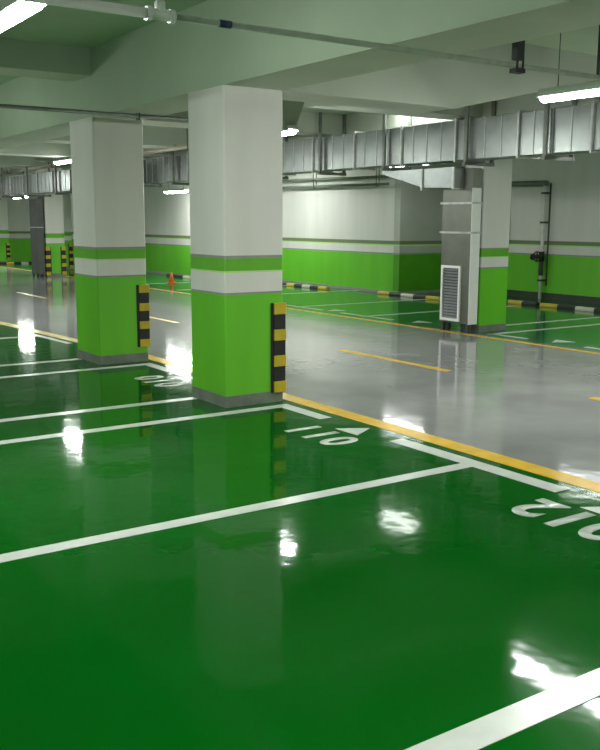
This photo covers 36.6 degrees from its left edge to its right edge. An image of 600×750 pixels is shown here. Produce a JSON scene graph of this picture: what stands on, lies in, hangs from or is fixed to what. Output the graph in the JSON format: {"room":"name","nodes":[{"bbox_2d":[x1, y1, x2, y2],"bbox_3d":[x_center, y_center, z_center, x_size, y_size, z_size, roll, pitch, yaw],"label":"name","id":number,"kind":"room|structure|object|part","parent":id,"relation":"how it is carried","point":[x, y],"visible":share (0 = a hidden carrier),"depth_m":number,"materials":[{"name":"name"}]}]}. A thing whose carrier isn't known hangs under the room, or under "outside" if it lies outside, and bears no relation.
{"room":"parking garage","nodes":[
{"label":"parking garage","id":0,"kind":"room"},
{"bbox_2d":[7,197,36,260],"bbox_3d":[-17.551,-5.265,30.059,19.400,3.400,0.200,-6,12,-34],"label":"wall","id":1,"kind":"structure","parent":0,"point":[18,209],"depth_m":34.64,"materials":[{"name":"green paint"}]},
{"bbox_2d":[70,182,190,274],"bbox_3d":[-5.958,-5.220,30.108,0.200,3.400,12.800,-6,12,-34],"label":"wall","id":2,"kind":"structure","parent":0,"point":[167,216],"depth_m":27.12,"materials":[{"name":"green paint"}]},
{"bbox_2d":[73,262,190,275],"bbox_3d":[-6.000,-3.550,30.244,0.020,0.060,13.000,-6,12,-34],"label":"baseboard","id":3,"kind":"structure","parent":2,"relation":"attached to","point":[165,273],"depth_m":27.70,"materials":[{"name":"grey paint"}]},
{"bbox_2d":[163,182,188,193],"bbox_3d":[-3.342,-5.274,24.417,0.150,0.752,1.240,-6,12,-34],"label":"light fixture","id":4,"kind":"object","parent":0,"point":[179,190],"visible":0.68,"depth_m":24.29,"materials":[{"name":"white plastic"}]},
{"bbox_2d":[164,190,187,193],"bbox_3d":[-3.343,-4.933,24.475,0.128,0.060,1.200,-6,12,-34],"label":"diffuser","id":5,"kind":"object","parent":4,"relation":"attached to","point":[165,191],"depth_m":24.38,"materials":[{"name":"white plastic"}]},
{"bbox_2d":[0,0,598,114],"bbox_3d":[-4.255,-4.132,12.926,22.500,0.200,43.400,-6,12,-34],"label":"ceiling","id":6,"kind":"structure","parent":0,"point":[59,25],"depth_m":8.72,"materials":[{"name":"paint"}]},
{"bbox_2d":[0,0,46,32],"bbox_3d":[-1.699,-2.308,5.060,0.150,0.752,1.240,-6,12,-34],"label":"light fixture","id":7,"kind":"object","parent":6,"relation":"hanging from","point":[12,12],"visible":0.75,"depth_m":4.74,"materials":[{"name":"white plastic"}]},
{"bbox_2d":[0,162,65,169],"bbox_3d":[-9.137,-5.814,25.287,5.250,0.650,0.500,-6,12,-34],"label":"ceiling beam","id":8,"kind":"structure","parent":6,"relation":"attached to","point":[34,163],"depth_m":26.03,"materials":[{"name":"paint"}]},
{"bbox_2d":[0,158,71,199],"bbox_3d":[-8.901,-5.831,26.983,0.670,1.180,12.776,-6,12,-34],"label":"ventilation duct","id":9,"kind":"object","parent":6,"relation":"hanging from","point":[55,182],"visible":0.85,"depth_m":23.79,"materials":[{"name":"metal"}]},
{"bbox_2d":[33,157,53,161],"bbox_3d":[-7.221,-5.337,22.519,5.250,0.650,0.500,-6,12,-34],"label":"ceiling beam","id":10,"kind":"structure","parent":6,"relation":"attached to","point":[37,159],"depth_m":22.79,"materials":[{"name":"paint"}]},
{"bbox_2d":[0,38,90,81],"bbox_3d":[-6.848,-2.874,6.852,10.830,0.280,0.520,-6,12,-34],"label":"ceiling beam","id":11,"kind":"structure","parent":6,"relation":"attached to","point":[19,58],"depth_m":9.42,"materials":[{"name":"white paint"}]},
{"bbox_2d":[53,157,70,164],"bbox_3d":[-4.312,-4.313,16.847,0.150,0.752,1.240,-6,12,-34],"label":"light fixture","id":12,"kind":"object","parent":6,"relation":"hanging from","point":[57,161],"visible":0.38,"depth_m":17.01,"materials":[{"name":"white plastic"}]},
{"bbox_2d":[54,160,70,164],"bbox_3d":[-4.314,-3.972,16.905,0.128,0.060,1.200,-6,12,-34],"label":"diffuser","id":13,"kind":"object","parent":12,"relation":"attached to","point":[57,162],"depth_m":17.06,"materials":[{"name":"white plastic"}]},
{"bbox_2d":[0,148,168,165],"bbox_3d":[-5.361,-4.874,19.832,5.250,0.650,0.500,-6,12,-34],"label":"ceiling beam","id":14,"kind":"structure","parent":6,"relation":"attached to","point":[5,160],"depth_m":19.25,"materials":[{"name":"paint"}]},
{"bbox_2d":[0,128,188,157],"bbox_3d":[-3.558,-4.426,17.227,5.250,0.650,0.500,-6,12,-34],"label":"ceiling beam","id":15,"kind":"structure","parent":6,"relation":"attached to","point":[37,149],"depth_m":16.36,"materials":[{"name":"paint"}]},
{"bbox_2d":[0,130,188,173],"bbox_3d":[-6.381,-5.615,23.483,0.132,0.516,19.000,-6,12,-34],"label":"ceiling pipe","id":16,"kind":"object","parent":6,"relation":"hanging from","point":[180,147],"visible":0.3,"depth_m":18.90,"materials":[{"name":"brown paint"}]},
{"bbox_2d":[40,112,341,148],"bbox_3d":[-1.585,-3.920,14.381,5.250,0.680,0.500,-6,12,-34],"label":"ceiling beam","id":17,"kind":"structure","parent":6,"relation":"attached to","point":[158,137],"depth_m":15.11,"materials":[{"name":"paint"}]},
{"bbox_2d":[282,125,297,135],"bbox_3d":[-0.427,-3.405,11.586,0.150,0.752,1.240,-6,12,-34],"label":"light fixture","id":18,"kind":"object","parent":6,"relation":"hanging from","point":[291,129],"visible":0.18,"depth_m":11.15,"materials":[{"name":"white plastic"}]},
{"bbox_2d":[282,130,296,135],"bbox_3d":[-0.429,-3.064,11.643,0.128,0.060,1.200,-6,12,-34],"label":"diffuser","id":19,"kind":"object","parent":18,"relation":"attached to","point":[287,132],"depth_m":11.17,"materials":[{"name":"white plastic"}]},
{"bbox_2d":[0,0,599,149],"bbox_3d":[-4.195,-3.695,13.043,0.590,0.700,43.000,-6,12,-34],"label":"ceiling beam","id":20,"kind":"structure","parent":6,"relation":"attached to","point":[150,69],"depth_m":6.99,"materials":[{"name":"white paint"}]},
{"bbox_2d":[0,104,187,120],"bbox_3d":[-4.993,-2.321,7.199,9.180,0.071,0.082,-6,12,-34],"label":"ceiling pipe","id":21,"kind":"object","parent":20,"relation":"attached to","point":[137,116],"visible":0.91,"depth_m":9.14,"materials":[{"name":"grey metal"}]},
{"bbox_2d":[0,92,599,177],"bbox_3d":[0.630,-4.410,16.260,0.590,0.320,43.000,-6,12,-34],"label":"ceiling beam","id":22,"kind":"structure","parent":6,"relation":"attached to","point":[361,121],"depth_m":14.13,"materials":[{"name":"paint"}]},
{"bbox_2d":[18,0,599,79],"bbox_3d":[-0.234,-2.196,4.718,10.100,0.845,0.068,-6,12,-34],"label":"pipe","id":23,"kind":"object","parent":6,"relation":"hanging from","point":[149,13],"visible":0.99,"depth_m":4.86,"materials":[{"name":"metal"}]},
{"bbox_3d":[2.079,-2.471,6.272,0.024,0.800,0.024,-6,12,-34],"label":"hanger rod","id":24,"kind":"part","parent":23,"relation":"part of","materials":[{"name":"metal"}]},
{"bbox_2d":[142,100,482,130],"bbox_3d":[0.280,-3.446,11.688,5.250,0.700,0.520,-6,12,-34],"label":"ceiling beam","id":25,"kind":"structure","parent":6,"relation":"attached to","point":[292,110],"depth_m":11.87,"materials":[{"name":"paint"}]},
{"bbox_2d":[143,99,599,186],"bbox_3d":[2.352,-3.466,12.824,0.580,1.020,23.176,-6,12,-34],"label":"ventilation duct","id":26,"kind":"object","parent":6,"relation":"hanging from","point":[545,134],"visible":0.65,"depth_m":12.99,"materials":[{"name":"metal"}]},
{"bbox_2d":[283,43,599,112],"bbox_3d":[1.884,-3.047,9.372,5.250,0.700,0.510,-6,12,-34],"label":"ceiling beam","id":27,"kind":"structure","parent":6,"relation":"attached to","point":[438,84],"depth_m":8.84,"materials":[{"name":"paint"}]},
{"bbox_2d":[537,33,599,102],"bbox_3d":[2.507,-2.705,7.522,0.150,0.752,1.240,-6,12,-34],"label":"light fixture","id":28,"kind":"object","parent":6,"relation":"hanging from","point":[588,89],"visible":0.83,"depth_m":7.78,"materials":[{"name":"white plastic"}]},
{"bbox_3d":[2.254,-2.818,7.880,0.007,0.650,0.007,-2,10,-12],"label":"hanger rod","id":29,"kind":"part","parent":28,"relation":"part of","materials":[{"name":"metal"}]},
{"bbox_2d":[539,89,599,102],"bbox_3d":[2.505,-2.364,7.580,0.128,0.060,1.200,-6,12,-34],"label":"diffuser","id":30,"kind":"object","parent":28,"relation":"attached to","point":[552,95],"depth_m":7.81,"materials":[{"name":"white plastic"}]},
{"bbox_2d":[0,264,599,749],"bbox_3d":[-4.270,-0.681,13.510,22.100,0.001,43.000,-6,12,-34],"label":"floor","id":31,"kind":"structure","parent":0,"point":[402,615],"depth_m":4.58,"materials":[{"name":"green paint"}]},
{"bbox_2d":[0,198,10,261],"bbox_3d":[-11.163,-5.677,33.630,0.610,3.080,0.580,-6,12,-34],"label":"column","id":32,"kind":"structure","parent":31,"relation":"on","point":[5,253],"depth_m":33.55,"materials":[{"name":"green paint"}]},
{"bbox_2d":[0,336,27,338],"bbox_3d":[-7.486,-0.130,10.150,8.950,0.002,0.105,-6,12,-34],"label":"parking line","id":33,"kind":"object","parent":31,"relation":"on","point":[21,336],"visible":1,"depth_m":12.53,"materials":[{"name":"white paint"}]},
{"bbox_2d":[0,262,31,263],"bbox_3d":[-10.481,-4.156,33.671,1.900,0.065,0.120,-6,12,-34],"label":"wheel stop","id":34,"kind":"object","parent":31,"relation":"on","point":[0,262],"visible":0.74,"depth_m":33.59,"materials":[{"name":"white rubber"}]},
{"bbox_2d":[16,292,45,297],"bbox_3d":[-5.810,-1.726,19.634,0.110,0.002,1.800,-6,12,-34],"label":"centre dash","id":35,"kind":"object","parent":31,"relation":"on","point":[16,292],"visible":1,"depth_m":19.53,"materials":[{"name":"yellow paint"}]},
{"bbox_2d":[29,199,45,276],"bbox_3d":[-7.509,-3.911,25.955,0.220,2.190,0.660,-6,12,-34],"label":"duct riser","id":36,"kind":"object","parent":31,"relation":"on","point":[36,227],"visible":1,"depth_m":25.78,"materials":[{"name":"grey metal"}]},
{"bbox_2d":[0,321,77,342],"bbox_3d":[-6.039,-1.095,15.898,0.194,0.002,13.064,-8,12,-39],"label":"lane line","id":37,"kind":"object","parent":31,"relation":"on","point":[1,322],"visible":0.53,"depth_m":13.11,"materials":[{"name":"yellow paint"}]},
{"bbox_2d":[0,358,81,366],"bbox_3d":[-6.202,0.210,8.174,8.810,0.002,0.105,-6,12,-34],"label":"parking line","id":38,"kind":"object","parent":31,"relation":"on","point":[77,358],"visible":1,"depth_m":10.34,"materials":[{"name":"white paint"}]},
{"bbox_2d":[26,333,70,343],"bbox_3d":[-3.467,-0.508,12.498,0.090,0.002,1.410,-7,12,-38],"label":"bay end line","id":39,"kind":"object","parent":31,"relation":"on","point":[37,335],"visible":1,"depth_m":12.44,"materials":[{"name":"white paint"}]},
{"bbox_2d":[36,168,66,276],"bbox_3d":[-7.149,-4.378,26.099,0.592,3.065,0.630,-6,12,-34],"label":"column","id":40,"kind":"structure","parent":31,"relation":"on","point":[53,219],"depth_m":25.90,"materials":[{"name":"green paint"}]},
{"bbox_2d":[63,195,73,269],"bbox_3d":[-7.814,-5.176,29.800,0.470,3.400,0.630,-6,12,-34],"label":"column","id":41,"kind":"structure","parent":31,"relation":"on","point":[66,198],"depth_m":29.69,"materials":[{"name":"green paint"}]},
{"bbox_2d":[0,364,142,377],"bbox_3d":[-5.588,0.300,7.662,9.240,0.002,0.105,-6,12,-34],"label":"parking line","id":42,"kind":"object","parent":31,"relation":"on","point":[134,364],"visible":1,"depth_m":9.74,"materials":[{"name":"white paint"}]},
{"bbox_2d":[0,397,196,421],"bbox_3d":[-4.602,0.608,5.867,8.815,0.002,0.105,-6,12,-34],"label":"parking line","id":43,"kind":"object","parent":31,"relation":"on","point":[187,398],"visible":1,"depth_m":7.78,"materials":[{"name":"white paint"}]},
{"bbox_2d":[70,117,150,364],"bbox_3d":[-2.172,-1.517,10.413,0.620,2.700,0.720,-6,12,-34],"label":"column","id":44,"kind":"structure","parent":31,"relation":"on","point":[113,305],"depth_m":10.16,"materials":[{"name":"green paint"}]},
{"bbox_2d":[0,405,280,444],"bbox_3d":[-4.010,0.692,5.383,9.240,0.002,0.105,-6,12,-34],"label":"parking line","id":45,"kind":"object","parent":31,"relation":"on","point":[273,406],"visible":1,"depth_m":7.18,"materials":[{"name":"white paint"}]},
{"bbox_2d":[134,376,184,386],"bbox_3d":[-1.427,0.060,9.193,0.320,0.002,0.664,-6,12,-34],"label":"bay number","id":46,"kind":"object","parent":31,"relation":"on","point":[142,377],"visible":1,"depth_m":9.15,"materials":[{"name":"white paint"}]},
{"bbox_2d":[143,363,175,371],"bbox_3d":[-1.566,-0.086,10.049,0.120,0.002,0.650,-6,12,-34],"label":"bay end line","id":47,"kind":"object","parent":31,"relation":"on","point":[152,365],"visible":1,"depth_m":10.03,"materials":[{"name":"white paint"}]},
{"bbox_2d":[149,316,178,322],"bbox_3d":[-2.500,-0.968,15.239,0.110,0.002,1.900,-6,12,-34],"label":"centre dash","id":48,"kind":"object","parent":31,"relation":"on","point":[149,316],"visible":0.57,"depth_m":14.90,"materials":[{"name":"yellow paint"}]},
{"bbox_2d":[166,272,176,282],"bbox_3d":[-3.340,-2.529,23.602,0.200,0.280,0.200,-6,12,-34],"label":"traffic cone","id":49,"kind":"object","parent":31,"relation":"on","point":[171,279],"visible":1,"depth_m":23.56,"materials":[{"name":"orange plastic"}]},
{"bbox_2d":[166,274,190,278],"bbox_3d":[-3.478,-2.842,26.093,0.120,0.065,1.400,-6,12,-34],"label":"wheel stop","id":50,"kind":"object","parent":31,"relation":"on","point":[174,275],"visible":0.84,"depth_m":25.89,"materials":[{"name":"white rubber"}]},
{"bbox_2d":[174,377,191,380],"bbox_3d":[-1.149,0.029,9.381,0.235,0.002,0.280,-6,12,-34],"label":"painted arrow","id":51,"kind":"object","parent":31,"relation":"on","point":[180,378],"visible":0.82,"depth_m":9.33,"materials":[{"name":"white paint"}]},
{"bbox_2d":[0,463,471,562],"bbox_3d":[-2.702,1.018,3.494,9.240,0.002,0.105,-6,12,-34],"label":"parking line","id":52,"kind":"object","parent":31,"relation":"on","point":[50,548],"visible":1,"depth_m":5.00,"materials":[{"name":"white paint"}]},
{"bbox_2d":[188,85,286,407],"bbox_3d":[-0.555,-1.115,8.077,0.620,2.700,0.660,-6,12,-34],"label":"column","id":53,"kind":"structure","parent":31,"relation":"on","point":[238,311],"depth_m":7.84,"materials":[{"name":"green paint"}]},
{"bbox_2d":[0,266,599,353],"bbox_3d":[0.526,-1.056,15.845,0.100,0.002,40.500,-6,12,-34],"label":"lane line","id":54,"kind":"object","parent":31,"relation":"on","point":[0,266],"visible":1,"depth_m":13.68,"materials":[{"name":"yellow paint"}]},
{"bbox_2d":[275,404,331,418],"bbox_3d":[0.021,0.309,7.758,0.120,0.002,0.680,-6,12,-34],"label":"bay end line","id":55,"kind":"object","parent":31,"relation":"on","point":[286,406],"visible":1,"depth_m":7.74,"materials":[{"name":"white paint"}]},
{"bbox_2d":[287,305,321,309],"bbox_3d":[0.002,-1.292,17.223,0.090,0.002,1.400,-6,12,-34],"label":"bay end line","id":56,"kind":"object","parent":31,"relation":"on","point":[287,305],"visible":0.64,"depth_m":17.09,"materials":[{"name":"white paint"}]},
{"bbox_2d":[282,282,329,289],"bbox_3d":[0.088,-2.197,22.377,0.120,0.065,2.050,-6,12,-34],"label":"wheel stop","id":57,"kind":"object","parent":31,"relation":"on","point":[283,283],"visible":0.97,"depth_m":22.19,"materials":[{"name":"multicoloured rubber"}]},
{"bbox_2d":[284,290,355,293],"bbox_3d":[-0.081,-1.848,20.509,3.780,0.002,0.090,-6,12,-34],"label":"parking line","id":58,"kind":"object","parent":31,"relation":"on","point":[347,290],"visible":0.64,"depth_m":20.73,"materials":[{"name":"white paint"}]},
{"bbox_2d":[284,426,357,444],"bbox_3d":[0.175,0.458,6.879,0.320,0.002,0.598,-6,12,-34],"label":"bay number","id":59,"kind":"object","parent":31,"relation":"on","point":[352,439],"visible":1,"depth_m":6.81,"materials":[{"name":"white paint"}]},
{"bbox_2d":[335,428,368,434],"bbox_3d":[0.452,0.427,7.069,0.235,0.002,0.280,-6,12,-34],"label":"arrow marking","id":60,"kind":"object","parent":31,"relation":"on","point":[356,431],"visible":1,"depth_m":7.04,"materials":[{"name":"white paint"}]},
{"bbox_2d":[297,299,425,306],"bbox_3d":[1.469,-1.462,18.270,3.780,0.002,0.090,-6,12,-34],"label":"parking line","id":61,"kind":"object","parent":31,"relation":"on","point":[416,299],"visible":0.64,"depth_m":17.98,"materials":[{"name":"white paint"}]},
{"bbox_2d":[343,312,393,319],"bbox_3d":[1.129,-1.011,15.594,0.090,0.002,1.400,-6,12,-34],"label":"bay end line","id":62,"kind":"object","parent":31,"relation":"on","point":[343,312],"visible":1,"depth_m":15.52,"materials":[{"name":"white paint"}]},
{"bbox_2d":[148,355,599,492],"bbox_3d":[3.043,0.990,3.813,0.170,0.002,17.500,-6,12,-34],"label":"lane line","id":63,"kind":"object","parent":31,"relation":"on","point":[526,466],"visible":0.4,"depth_m":6.67,"materials":[{"name":"yellow paint"}]},
{"bbox_2d":[338,349,451,370],"bbox_3d":[1.064,-0.181,10.686,0.110,0.002,1.950,-6,12,-34],"label":"centre dash","id":64,"kind":"object","parent":31,"relation":"on","point":[343,350],"visible":1,"depth_m":10.61,"materials":[{"name":"yellow paint"}]},
{"bbox_2d":[377,291,439,299],"bbox_3d":[2.350,-1.723,19.634,0.120,0.065,2.000,-6,12,-34],"label":"wheel stop","id":65,"kind":"object","parent":31,"relation":"on","point":[378,292],"visible":0.96,"depth_m":19.53,"materials":[{"name":"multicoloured rubber"}]},
{"bbox_2d":[382,167,482,333],"bbox_3d":[1.937,-1.896,13.740,0.390,2.374,1.820,-6,12,-34],"label":"duct","id":66,"kind":"object","parent":31,"relation":"on","point":[462,190],"visible":1,"depth_m":13.20,"materials":[{"name":"metal"}]},
{"bbox_3d":[2.152,-0.746,13.670,0.050,0.132,0.050,-6,12,-34],"label":"leg","id":67,"kind":"part","parent":66,"relation":"part of","materials":[{"name":"metal"}]},
{"bbox_3d":[2.243,-0.756,13.731,0.050,0.132,0.050,-6,12,-34],"label":"leg","id":68,"kind":"part","parent":66,"relation":"part of","materials":[{"name":"metal"}]},
{"bbox_2d":[440,265,461,321],"bbox_3d":[2.221,-1.208,13.411,0.029,0.810,0.400,-6,12,-34],"label":"grille","id":69,"kind":"object","parent":66,"relation":"attached to","point":[451,275],"depth_m":13.40,"materials":[{"name":"white metal"}]},
{"bbox_3d":[2.445,-0.673,13.247,0.050,0.132,0.050,-6,12,-34],"label":"leg","id":70,"kind":"part","parent":66,"relation":"part of","materials":[{"name":"metal"}]},
{"bbox_3d":[2.536,-0.683,13.308,0.050,0.132,0.050,-6,12,-34],"label":"leg","id":71,"kind":"part","parent":66,"relation":"part of","materials":[{"name":"metal"}]},
{"bbox_2d":[363,306,509,316],"bbox_3d":[2.625,-1.175,16.601,3.780,0.002,0.090,-6,12,-34],"label":"parking line","id":72,"kind":"object","parent":31,"relation":"on","point":[506,306],"visible":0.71,"depth_m":16.06,"materials":[{"name":"white paint"}]},
{"bbox_2d":[391,439,568,491],"bbox_3d":[1.151,0.590,6.125,0.130,0.002,1.550,-6,12,-34],"label":"bay end line","id":73,"kind":"object","parent":31,"relation":"on","point":[460,459],"visible":1,"depth_m":6.02,"materials":[{"name":"white paint"}]},
{"bbox_2d":[460,116,512,331],"bbox_3d":[2.766,-2.199,13.439,0.588,3.080,0.388,-6,12,-34],"label":"column","id":74,"kind":"structure","parent":31,"relation":"on","point":[496,182],"depth_m":13.32,"materials":[{"name":"green paint"}]},
{"bbox_2d":[405,668,599,749],"bbox_3d":[-1.372,1.349,1.573,9.240,0.002,0.125,-6,12,-34],"label":"parking line","id":75,"kind":"object","parent":31,"relation":"on","point":[484,731],"visible":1,"depth_m":2.98,"materials":[{"name":"white paint"}]},
{"bbox_2d":[493,334,528,338],"bbox_3d":[2.967,-0.554,12.941,0.090,0.002,0.680,-6,12,-34],"label":"bay end line","id":76,"kind":"object","parent":31,"relation":"on","point":[493,334],"visible":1,"depth_m":12.89,"materials":[{"name":"white paint"}]},
{"bbox_2d":[506,299,539,305],"bbox_3d":[4.207,-1.477,18.229,0.120,0.065,1.450,-6,12,-34],"label":"wheel stop","id":77,"kind":"object","parent":31,"relation":"on","point":[508,300],"visible":0.59,"depth_m":17.86,"materials":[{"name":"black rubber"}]},
{"bbox_2d":[454,317,599,329],"bbox_3d":[3.898,-0.858,14.762,3.780,0.002,0.090,-6,12,-34],"label":"parking line","id":78,"kind":"object","parent":31,"relation":"on","point":[590,317],"visible":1,"depth_m":14.86,"materials":[{"name":"white paint"}]},
{"bbox_2d":[490,324,599,334],"bbox_3d":[4.293,-0.759,14.192,3.780,0.002,0.090,-6,12,-34],"label":"parking line","id":79,"kind":"object","parent":31,"relation":"on","point":[589,324],"visible":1,"depth_m":13.75,"materials":[{"name":"white paint"}]},
{"bbox_2d":[512,498,599,539],"bbox_3d":[1.476,0.788,4.965,0.350,0.002,0.681,-6,12,-34],"label":"bay number","id":80,"kind":"object","parent":31,"relation":"on","point":[585,532],"visible":1,"depth_m":5.02,"materials":[{"name":"white paint"}]},
{"bbox_2d":[540,303,599,311],"bbox_3d":[5.264,-1.214,16.702,0.120,0.065,2.100,-6,12,-34],"label":"wheel stop","id":81,"kind":"object","parent":31,"relation":"on","point":[560,306],"visible":1,"depth_m":16.93,"materials":[{"name":"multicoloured rubber"}]},
{"bbox_2d":[581,507,599,513],"bbox_3d":[1.771,0.762,5.129,0.235,0.002,0.280,-6,12,-34],"label":"arrow marking","id":82,"kind":"object","parent":31,"relation":"on","point":[594,509],"visible":1,"depth_m":5.14,"materials":[{"name":"white paint"}]},
{"bbox_2d":[282,167,394,290],"bbox_3d":[0.426,-3.957,22.812,0.200,3.400,6.230,-6,12,-34],"label":"wall","id":83,"kind":"structure","parent":0,"point":[340,236],"depth_m":21.92,"materials":[{"name":"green paint"}]},
{"bbox_2d":[282,280,396,291],"bbox_3d":[0.384,-2.287,22.948,0.020,0.060,6.430,-6,12,-34],"label":"baseboard","id":84,"kind":"structure","parent":83,"relation":"attached to","point":[286,281],"depth_m":22.19,"materials":[{"name":"grey paint"}]},
{"bbox_2d":[393,163,460,291],"bbox_3d":[2.981,-3.587,20.695,2.000,3.400,0.200,-6,12,-34],"label":"wall","id":85,"kind":"structure","parent":0,"point":[418,214],"depth_m":20.43,"materials":[{"name":"green paint"}]},
{"bbox_2d":[398,290,439,293],"bbox_3d":[2.953,-1.916,20.828,1.800,0.060,0.020,-6,12,-34],"label":"baseboard","id":86,"kind":"structure","parent":85,"relation":"attached to","point":[420,291],"depth_m":20.69,"materials":[{"name":"grey paint"}]},
{"bbox_2d":[461,153,599,296],"bbox_3d":[10.423,-2.002,11.521,0.200,3.400,23.570,-6,12,-34],"label":"wall","id":87,"kind":"structure","parent":0,"point":[574,234],"depth_m":18.71,"materials":[{"name":"green paint"}]},
{"bbox_2d":[511,180,551,298],"bbox_3d":[4.606,-2.924,19.578,0.268,2.471,1.858,-6,12,-34],"label":"pipe","id":88,"kind":"object","parent":87,"relation":"attached to","point":[540,257],"visible":0.97,"depth_m":18.93,"materials":[{"name":"silver metal"}]},
{"bbox_2d":[507,289,599,303],"bbox_3d":[10.325,-0.385,11.731,0.020,0.140,23.570,-6,12,-34],"label":"baseboard","id":89,"kind":"structure","parent":87,"relation":"attached to","point":[516,293],"depth_m":18.92,"materials":[{"name":"paint"}]},
{"bbox_3d":[-1.840,-4.358,25.123,1.300,3.400,0.200,-6,12,-34],"label":"wall","id":90,"kind":"structure","parent":0,"visible":0},
{"bbox_2d":[282,168,388,188],"bbox_3d":[0.189,-4.792,22.399,0.102,0.438,6.200,-6,12,-34],"label":"ceiling pipe","id":91,"kind":"object","parent":90,"relation":"attached to","point":[376,184],"visible":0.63,"depth_m":21.36,"materials":[{"name":"grey metal"}]},
{"bbox_2d":[282,175,388,181],"bbox_3d":[0.189,-4.811,22.396,0.060,0.120,6.201,-6,12,-34],"label":"ceiling pipe","id":92,"kind":"object","parent":90,"relation":"attached to","point":[378,176],"visible":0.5,"depth_m":21.36,"materials":[{"name":"grey metal"}]}
]}

